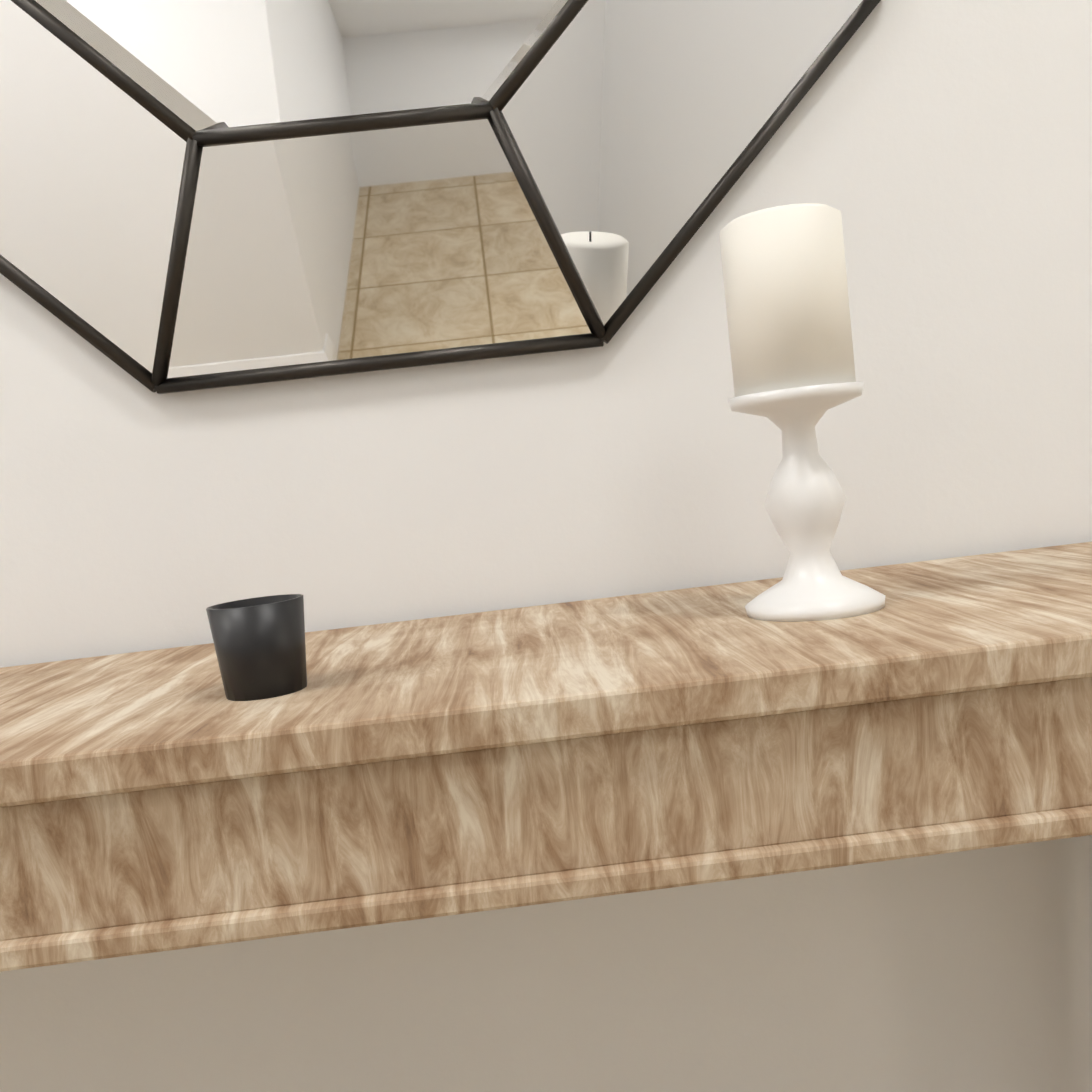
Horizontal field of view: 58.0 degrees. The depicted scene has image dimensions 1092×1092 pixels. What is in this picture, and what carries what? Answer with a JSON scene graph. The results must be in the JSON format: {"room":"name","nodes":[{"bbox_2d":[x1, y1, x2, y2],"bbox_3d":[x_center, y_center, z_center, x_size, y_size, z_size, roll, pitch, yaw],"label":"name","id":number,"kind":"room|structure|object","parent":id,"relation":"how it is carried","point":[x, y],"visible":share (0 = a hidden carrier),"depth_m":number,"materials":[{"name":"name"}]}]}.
{"room":"entrance hallway","nodes":[
{"label":"entrance hallway","id":0,"kind":"room"},
{"bbox_2d":[0,0,1091,1091],"bbox_3d":[0.155,-0.617,1.058,4.280,3.000,0.300,-6,4,-2],"label":"wall","id":1,"kind":"structure","parent":0,"point":[936,153],"depth_m":0.95,"materials":[{"name":"white paint"}]},
{"bbox_2d":[0,0,880,393],"bbox_3d":[-0.206,-0.662,0.849,1.010,1.010,0.081,-6,4,-2],"label":"mirror","id":2,"kind":"object","parent":1,"relation":"attached to","point":[202,194],"visible":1,"depth_m":0.88,"materials":[{"name":"clear glass"}]},
{"bbox_3d":[-2.853,1.306,0.858,11.500,0.120,7.400,-6,4,-2],"label":"floor","id":3,"kind":"structure","parent":0,"visible":0},
{"bbox_2d":[0,542,1091,971],"bbox_3d":[-0.185,0.522,0.761,1.730,0.860,0.394,-6,4,-2],"label":"console table","id":4,"kind":"object","parent":3,"relation":"on","point":[176,798],"visible":0.92,"depth_m":0.56,"materials":[{"name":"brown wood"}]},
{"bbox_2d":[206,594,306,700],"bbox_3d":[-0.188,0.066,0.650,0.062,0.060,0.062,-6,4,-2],"label":"cup","id":5,"kind":"object","parent":4,"relation":"on","point":[260,646],"visible":1,"depth_m":0.63,"materials":[{"name":"black ceramic"}]},
{"bbox_2d":[719,203,884,621],"bbox_3d":[0.184,-0.098,0.724,0.102,0.294,0.102,-6,4,-2],"label":"candle","id":6,"kind":"object","parent":4,"relation":"on","point":[788,315],"visible":1,"depth_m":0.69,"materials":[{"name":"white wax"}]}
]}

